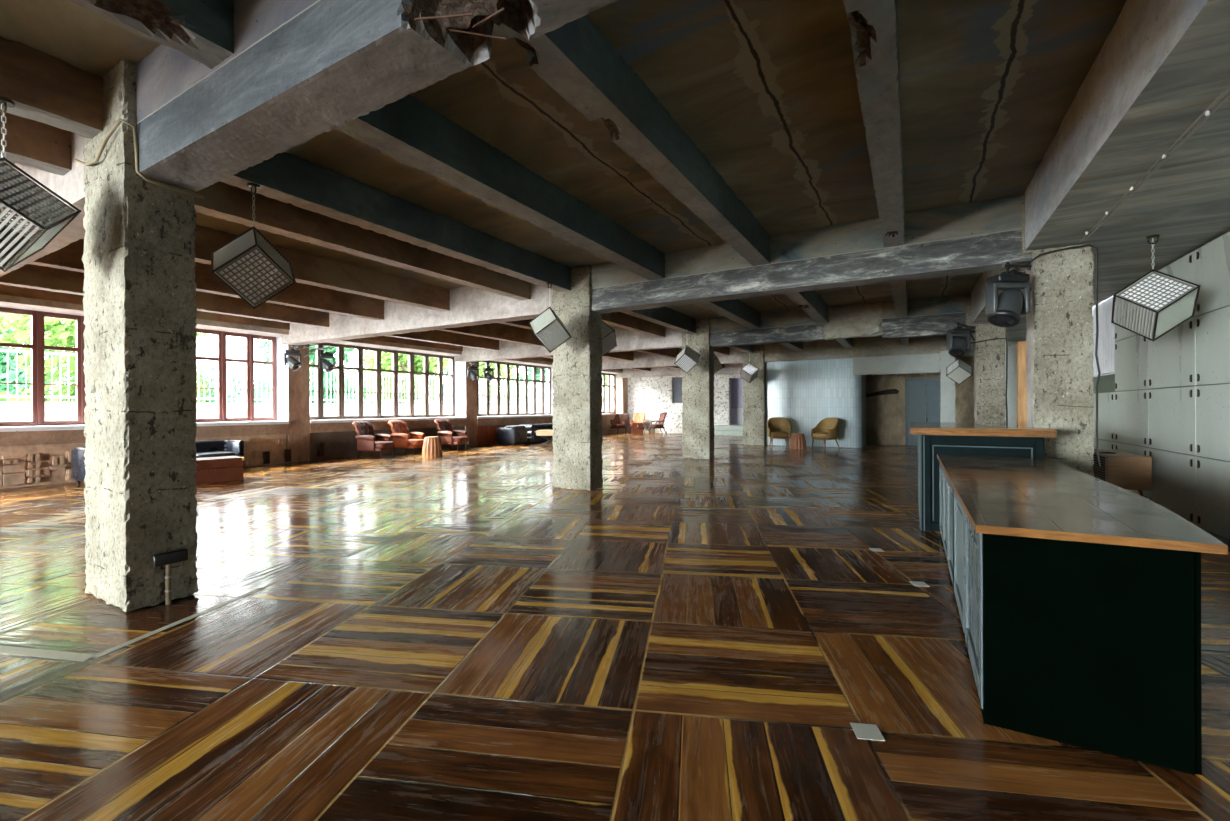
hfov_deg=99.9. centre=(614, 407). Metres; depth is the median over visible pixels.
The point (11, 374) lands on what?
hedge
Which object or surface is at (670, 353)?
beam
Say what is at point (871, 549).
floor plate
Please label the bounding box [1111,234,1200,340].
pendant lamp
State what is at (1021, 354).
timber post
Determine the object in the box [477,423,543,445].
boards
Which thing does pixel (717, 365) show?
pendant lamp
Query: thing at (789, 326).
cross beam
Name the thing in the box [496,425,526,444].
pouf
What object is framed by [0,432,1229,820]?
floor
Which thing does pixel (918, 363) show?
panel
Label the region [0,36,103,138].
beam
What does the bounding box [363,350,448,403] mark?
tree
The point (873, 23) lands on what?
beam
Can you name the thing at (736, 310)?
beam
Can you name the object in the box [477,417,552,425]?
trim
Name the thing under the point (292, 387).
wall
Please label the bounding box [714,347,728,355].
beam
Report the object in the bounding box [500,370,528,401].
tree
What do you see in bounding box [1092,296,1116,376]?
window
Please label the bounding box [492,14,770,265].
beam
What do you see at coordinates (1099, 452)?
coiled cable
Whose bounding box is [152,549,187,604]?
wall socket
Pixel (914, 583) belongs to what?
floor plate
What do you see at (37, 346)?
window
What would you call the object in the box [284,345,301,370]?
stage light
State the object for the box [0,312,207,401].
tree
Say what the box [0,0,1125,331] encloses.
ceiling
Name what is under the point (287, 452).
wall box
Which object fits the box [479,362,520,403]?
tree
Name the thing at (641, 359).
cross beam
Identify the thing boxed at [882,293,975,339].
cross beam
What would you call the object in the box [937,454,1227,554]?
countertop
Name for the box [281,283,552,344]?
cross beam
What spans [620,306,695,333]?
beam
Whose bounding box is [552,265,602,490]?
concrete column
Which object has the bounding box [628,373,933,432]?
wall
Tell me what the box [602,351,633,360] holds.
beam
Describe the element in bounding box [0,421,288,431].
sill
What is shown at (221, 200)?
beam
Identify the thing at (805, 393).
tiled wall
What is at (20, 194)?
pendant lamp
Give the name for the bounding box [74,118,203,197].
cable
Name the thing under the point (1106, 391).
upper cabinet
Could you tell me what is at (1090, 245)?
cable
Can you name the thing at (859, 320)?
cross beam
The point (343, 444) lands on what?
wall
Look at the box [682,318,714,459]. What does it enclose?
concrete column
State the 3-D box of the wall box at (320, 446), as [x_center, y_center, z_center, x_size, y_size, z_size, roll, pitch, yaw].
[-8.118,1.145,14.272,0.120,0.380,0.140,0,0,30]
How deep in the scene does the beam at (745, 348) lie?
18.28 m
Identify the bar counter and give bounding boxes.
[910,422,1055,531]
[937,454,1227,774]
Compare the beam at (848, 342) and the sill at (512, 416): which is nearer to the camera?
the beam at (848, 342)
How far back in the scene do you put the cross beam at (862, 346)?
17.52 m
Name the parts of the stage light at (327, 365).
mounting arm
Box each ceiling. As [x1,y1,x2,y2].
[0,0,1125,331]
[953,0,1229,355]
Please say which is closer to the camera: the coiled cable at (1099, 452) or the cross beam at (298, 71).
the cross beam at (298, 71)
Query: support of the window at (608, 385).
in the wall at (343, 444)
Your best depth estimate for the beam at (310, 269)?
8.55 m
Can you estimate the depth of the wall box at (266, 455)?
13.02 m
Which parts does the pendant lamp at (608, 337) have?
ribbed panel, slat panel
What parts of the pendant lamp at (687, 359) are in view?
slat panel, prism panel, cube frame, ribbed panel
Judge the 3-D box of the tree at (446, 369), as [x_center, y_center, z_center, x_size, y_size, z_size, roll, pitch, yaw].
[-11.854,-2.353,39.550,3.927,7.739,5.381,0,0,30]
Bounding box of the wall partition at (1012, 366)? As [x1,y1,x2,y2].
[1005,340,1025,426]
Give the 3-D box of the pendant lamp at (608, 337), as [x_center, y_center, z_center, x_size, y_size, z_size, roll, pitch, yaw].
[-0.283,-1.482,9.803,0.697,1.081,0.658,0,0,30]
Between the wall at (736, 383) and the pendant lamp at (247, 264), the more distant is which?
the wall at (736, 383)
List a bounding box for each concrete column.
[82,60,197,611]
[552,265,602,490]
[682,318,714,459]
[743,344,765,444]
[940,351,955,421]
[974,323,1005,426]
[1026,244,1093,475]
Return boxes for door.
[905,378,939,444]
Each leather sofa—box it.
[71,440,243,483]
[522,423,552,443]
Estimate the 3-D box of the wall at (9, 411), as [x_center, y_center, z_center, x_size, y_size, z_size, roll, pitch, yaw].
[-6.680,0.643,26.871,0.300,1.670,80.000,0,0,30]
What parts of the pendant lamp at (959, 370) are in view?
prism panel, ribbed panel, slat panel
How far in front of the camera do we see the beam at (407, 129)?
4.80 m
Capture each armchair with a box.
[352,421,394,458]
[388,420,424,454]
[434,419,468,450]
[609,413,626,433]
[630,412,645,432]
[649,413,666,433]
[767,417,791,447]
[811,418,839,448]
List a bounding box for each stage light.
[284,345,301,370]
[303,345,335,372]
[467,362,477,379]
[473,362,493,380]
[946,321,974,356]
[985,261,1031,326]
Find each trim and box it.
[0,424,288,445]
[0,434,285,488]
[310,419,465,432]
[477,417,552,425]
[602,415,628,419]
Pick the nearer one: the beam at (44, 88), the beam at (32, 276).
the beam at (44, 88)
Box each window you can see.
[0,307,276,426]
[310,342,454,419]
[477,360,550,415]
[601,373,614,413]
[673,377,681,402]
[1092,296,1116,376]
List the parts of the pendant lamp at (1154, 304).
ribbed panel, prism panel, slat panel, chain, cube frame, prism panel, ribbed panel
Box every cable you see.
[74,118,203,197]
[971,338,1007,426]
[1025,244,1100,466]
[1099,452,1116,453]
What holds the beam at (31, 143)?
attached to the ceiling at (766, 90)
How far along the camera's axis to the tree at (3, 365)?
19.59 m
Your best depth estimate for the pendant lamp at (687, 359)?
13.19 m
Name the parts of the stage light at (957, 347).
mounting arm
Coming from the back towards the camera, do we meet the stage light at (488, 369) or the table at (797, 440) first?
the stage light at (488, 369)
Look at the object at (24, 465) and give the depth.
9.81 m
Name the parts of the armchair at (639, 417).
backrest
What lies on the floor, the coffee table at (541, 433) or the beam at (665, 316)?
the coffee table at (541, 433)
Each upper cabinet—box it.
[1093,374,1116,448]
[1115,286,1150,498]
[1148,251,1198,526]
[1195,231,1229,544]
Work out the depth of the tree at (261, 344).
27.46 m
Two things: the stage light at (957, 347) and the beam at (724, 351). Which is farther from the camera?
the beam at (724, 351)
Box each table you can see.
[422,436,442,456]
[536,430,552,444]
[789,433,806,448]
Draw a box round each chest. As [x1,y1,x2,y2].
[195,456,244,484]
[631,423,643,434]
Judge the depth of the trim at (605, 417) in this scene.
28.18 m
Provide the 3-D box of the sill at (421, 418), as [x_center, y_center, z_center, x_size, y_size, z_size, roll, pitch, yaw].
[-7.207,0.371,16.675,0.880,0.080,5.660,0,0,30]
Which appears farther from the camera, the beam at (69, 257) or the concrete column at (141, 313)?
the beam at (69, 257)
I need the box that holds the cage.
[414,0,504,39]
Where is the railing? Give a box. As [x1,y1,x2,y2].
[0,349,606,404]
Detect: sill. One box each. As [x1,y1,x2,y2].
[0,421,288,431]
[310,417,466,422]
[477,415,552,418]
[602,413,628,414]
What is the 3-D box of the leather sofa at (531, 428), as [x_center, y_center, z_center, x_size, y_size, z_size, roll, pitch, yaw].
[-2.992,1.040,21.650,0.913,0.746,2.626,0,0,30]
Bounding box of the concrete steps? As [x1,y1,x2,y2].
[714,425,742,435]
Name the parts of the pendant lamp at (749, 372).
slat panel, cube frame, prism panel, ribbed panel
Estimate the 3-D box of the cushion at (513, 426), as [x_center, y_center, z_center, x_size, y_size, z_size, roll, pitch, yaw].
[-3.857,0.746,19.978,0.550,0.140,0.680,0,0,30]
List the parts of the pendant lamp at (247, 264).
ribbed panel, slat panel, prism panel, cube frame, chain, ribbed panel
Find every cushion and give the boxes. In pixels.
[196,451,234,457]
[505,425,524,427]
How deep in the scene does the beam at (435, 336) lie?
15.84 m
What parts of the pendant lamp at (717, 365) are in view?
ribbed panel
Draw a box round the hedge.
[0,353,523,403]
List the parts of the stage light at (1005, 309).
mounting arm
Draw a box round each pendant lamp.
[0,96,80,271]
[211,183,295,308]
[528,282,570,352]
[601,321,616,356]
[674,329,699,373]
[714,354,722,373]
[740,349,758,382]
[946,358,972,384]
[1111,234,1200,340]
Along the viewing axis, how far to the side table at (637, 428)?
27.10 m
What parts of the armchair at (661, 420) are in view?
seat, backrest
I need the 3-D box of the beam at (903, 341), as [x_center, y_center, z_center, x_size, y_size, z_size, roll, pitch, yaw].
[8.032,-2.253,14.400,0.233,0.399,5.605,0,0,30]
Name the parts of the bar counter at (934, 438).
corner moulding, panel moulding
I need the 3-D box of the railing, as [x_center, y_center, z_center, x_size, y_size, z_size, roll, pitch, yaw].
[-6.686,-0.827,26.871,0.040,1.270,60.000,0,0,30]
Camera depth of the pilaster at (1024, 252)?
5.84 m
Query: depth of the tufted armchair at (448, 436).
17.29 m
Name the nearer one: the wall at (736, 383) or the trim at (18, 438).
the trim at (18, 438)
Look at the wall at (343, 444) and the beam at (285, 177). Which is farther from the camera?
the wall at (343, 444)
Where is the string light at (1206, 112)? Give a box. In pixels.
[1080,85,1229,241]
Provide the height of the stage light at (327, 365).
0.741 m
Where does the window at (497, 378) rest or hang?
in the wall at (343, 444)
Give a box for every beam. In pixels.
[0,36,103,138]
[0,110,71,175]
[0,132,85,276]
[0,264,328,327]
[29,239,383,319]
[70,0,233,68]
[81,225,449,311]
[136,0,617,191]
[194,181,530,300]
[221,152,571,291]
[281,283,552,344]
[335,94,664,280]
[385,330,498,350]
[439,323,546,346]
[455,327,681,361]
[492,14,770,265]
[500,318,551,332]
[591,194,1031,313]
[602,312,664,337]
[602,348,742,369]
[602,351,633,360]
[617,363,742,377]
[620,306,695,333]
[627,367,650,370]
[639,348,678,358]
[697,299,760,328]
[710,309,823,346]
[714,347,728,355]
[729,345,752,352]
[764,336,946,361]
[781,342,802,350]
[786,291,828,323]
[823,302,881,339]
[836,338,852,347]
[844,0,904,246]
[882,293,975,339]
[890,280,907,316]
[900,338,908,344]
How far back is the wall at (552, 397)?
24.36 m
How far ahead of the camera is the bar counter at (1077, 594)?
2.16 m
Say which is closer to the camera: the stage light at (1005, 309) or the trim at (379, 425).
the stage light at (1005, 309)
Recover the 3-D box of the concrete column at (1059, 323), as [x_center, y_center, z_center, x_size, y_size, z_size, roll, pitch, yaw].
[5.018,-0.196,5.856,0.521,3.156,0.460,0,0,30]
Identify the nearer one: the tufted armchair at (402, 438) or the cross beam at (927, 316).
the cross beam at (927, 316)
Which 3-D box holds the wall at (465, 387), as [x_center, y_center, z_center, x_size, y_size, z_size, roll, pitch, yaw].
[-5.690,-0.301,19.389,0.864,3.450,0.566,0,0,30]
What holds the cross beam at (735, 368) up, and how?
attached to the ceiling at (766, 90)
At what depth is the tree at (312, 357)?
22.90 m
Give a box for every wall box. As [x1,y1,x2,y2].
[262,451,269,463]
[284,449,290,461]
[317,442,323,456]
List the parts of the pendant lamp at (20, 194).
chain, prism panel, slat panel, slat panel, prism panel, ribbed panel, cube frame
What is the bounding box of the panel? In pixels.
[853,353,939,374]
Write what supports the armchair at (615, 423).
on the floor
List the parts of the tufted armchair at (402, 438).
backrest, armrest, seat, armrest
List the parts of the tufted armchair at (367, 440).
backrest, armrest, armrest, seat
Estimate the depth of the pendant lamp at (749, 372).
17.90 m
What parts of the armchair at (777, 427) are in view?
backrest, seat frame, seat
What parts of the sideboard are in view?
slatted door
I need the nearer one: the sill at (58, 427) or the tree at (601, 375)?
the sill at (58, 427)
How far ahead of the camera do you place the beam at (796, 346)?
17.50 m
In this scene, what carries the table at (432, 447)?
on the floor
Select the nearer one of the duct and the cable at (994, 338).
the cable at (994, 338)
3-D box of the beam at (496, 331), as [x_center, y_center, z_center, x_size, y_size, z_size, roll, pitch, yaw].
[-3.651,-2.183,14.250,0.222,0.438,5.606,0,0,30]
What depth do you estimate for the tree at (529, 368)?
35.93 m
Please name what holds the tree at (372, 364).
on the ground
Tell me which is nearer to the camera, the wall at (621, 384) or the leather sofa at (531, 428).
the leather sofa at (531, 428)
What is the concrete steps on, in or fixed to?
on the floor
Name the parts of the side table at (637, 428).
lid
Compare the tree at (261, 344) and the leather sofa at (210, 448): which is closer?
the leather sofa at (210, 448)
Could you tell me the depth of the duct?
19.28 m
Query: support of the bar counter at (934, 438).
on the floor
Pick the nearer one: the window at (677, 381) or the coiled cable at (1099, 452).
the coiled cable at (1099, 452)
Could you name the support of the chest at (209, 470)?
on the floor
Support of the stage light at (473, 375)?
attached to the wall at (465, 387)
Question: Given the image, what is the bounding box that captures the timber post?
[1016,341,1026,426]
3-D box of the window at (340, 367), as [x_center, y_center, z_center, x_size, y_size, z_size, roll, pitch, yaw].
[-7.388,-0.783,16.764,0.145,2.230,5.640,0,0,30]
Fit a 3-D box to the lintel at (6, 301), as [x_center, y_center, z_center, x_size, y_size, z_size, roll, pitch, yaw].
[-9.516,-2.135,12.529,1.050,0.490,40.300,0,0,30]
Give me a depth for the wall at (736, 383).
28.31 m
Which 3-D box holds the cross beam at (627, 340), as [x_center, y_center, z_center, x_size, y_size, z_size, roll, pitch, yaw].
[-1.864,-2.051,16.646,8.840,0.720,0.352,0,0,30]
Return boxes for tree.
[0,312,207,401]
[0,313,56,400]
[196,333,229,402]
[227,345,354,403]
[254,339,355,403]
[347,354,418,391]
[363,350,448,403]
[443,358,448,402]
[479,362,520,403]
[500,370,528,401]
[519,367,546,404]
[601,375,610,404]
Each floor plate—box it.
[850,723,884,740]
[869,548,883,551]
[909,581,929,586]
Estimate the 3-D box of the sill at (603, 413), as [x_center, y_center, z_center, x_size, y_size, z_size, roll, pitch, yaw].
[-1.066,0.344,27.401,0.880,0.080,6.100,0,0,30]
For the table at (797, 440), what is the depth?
17.30 m
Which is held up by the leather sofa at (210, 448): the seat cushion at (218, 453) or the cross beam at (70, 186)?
the seat cushion at (218, 453)
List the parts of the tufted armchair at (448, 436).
backrest, armrest, armrest, seat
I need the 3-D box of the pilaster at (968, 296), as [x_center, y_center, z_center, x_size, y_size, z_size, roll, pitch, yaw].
[7.657,-2.093,11.167,0.170,0.680,0.400,0,0,30]
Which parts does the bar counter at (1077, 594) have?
panel, panel, panel, panel, panel, panel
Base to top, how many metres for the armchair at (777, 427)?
1.046 m
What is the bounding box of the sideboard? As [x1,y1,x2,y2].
[1093,449,1151,496]
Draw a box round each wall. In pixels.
[0,401,606,421]
[276,337,309,462]
[301,419,627,461]
[449,357,476,446]
[546,367,553,414]
[611,374,627,412]
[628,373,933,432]
[731,378,742,424]
[766,358,865,447]
[866,356,974,444]
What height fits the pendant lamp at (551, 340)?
1.131 m
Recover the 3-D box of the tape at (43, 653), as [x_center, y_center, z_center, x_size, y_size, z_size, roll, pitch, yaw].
[-3.626,1.413,3.035,1.360,0.002,0.075,0,0,10]
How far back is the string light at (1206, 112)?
3.55 m
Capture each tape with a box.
[0,645,96,660]
[91,587,264,657]
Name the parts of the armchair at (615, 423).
backrest, seat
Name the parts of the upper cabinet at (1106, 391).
door, door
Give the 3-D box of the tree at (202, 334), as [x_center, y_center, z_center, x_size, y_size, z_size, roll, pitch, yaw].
[-21.290,-1.987,24.227,3.892,7.110,5.737,0,0,27]
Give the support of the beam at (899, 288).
attached to the ceiling at (766, 90)
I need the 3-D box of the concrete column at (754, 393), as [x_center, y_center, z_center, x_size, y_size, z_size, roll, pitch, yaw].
[5.236,-0.533,19.384,0.799,3.824,0.430,0,0,30]
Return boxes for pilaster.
[966,294,975,325]
[1022,193,1032,254]
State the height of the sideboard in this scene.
0.763 m
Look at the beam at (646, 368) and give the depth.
27.25 m
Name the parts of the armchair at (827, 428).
seat, seat frame, backrest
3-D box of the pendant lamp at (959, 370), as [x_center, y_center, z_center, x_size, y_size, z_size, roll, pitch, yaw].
[9.546,-1.554,14.351,0.635,1.821,0.703,0,0,30]
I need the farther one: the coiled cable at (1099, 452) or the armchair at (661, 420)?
the armchair at (661, 420)
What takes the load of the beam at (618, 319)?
attached to the ceiling at (766, 90)
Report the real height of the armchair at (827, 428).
1.046 m
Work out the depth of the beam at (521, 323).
12.42 m
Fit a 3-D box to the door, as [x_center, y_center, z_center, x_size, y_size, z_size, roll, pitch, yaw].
[11.257,0.132,18.736,1.300,2.440,0.135,0,0,30]
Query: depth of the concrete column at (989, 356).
10.82 m
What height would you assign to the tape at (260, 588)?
0.002 m
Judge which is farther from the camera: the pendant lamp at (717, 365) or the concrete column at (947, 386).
the concrete column at (947, 386)
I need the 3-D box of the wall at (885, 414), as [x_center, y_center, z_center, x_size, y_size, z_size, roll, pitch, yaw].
[11.442,-0.559,18.683,4.300,3.820,0.200,0,0,30]
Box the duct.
[866,389,898,396]
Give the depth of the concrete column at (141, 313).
3.72 m
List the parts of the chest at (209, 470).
lid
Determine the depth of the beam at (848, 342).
16.64 m
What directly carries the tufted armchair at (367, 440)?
on the floor
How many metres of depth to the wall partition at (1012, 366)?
13.85 m
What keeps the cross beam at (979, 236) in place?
attached to the ceiling at (766, 90)
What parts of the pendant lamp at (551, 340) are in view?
ribbed panel, cube frame, slat panel, ribbed panel, prism panel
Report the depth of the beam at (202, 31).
2.79 m
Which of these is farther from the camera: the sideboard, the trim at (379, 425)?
the trim at (379, 425)
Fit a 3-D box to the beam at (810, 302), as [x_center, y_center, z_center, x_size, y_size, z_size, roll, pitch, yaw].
[3.643,-2.234,10.074,0.253,0.399,5.605,0,0,30]
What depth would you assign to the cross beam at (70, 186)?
4.52 m

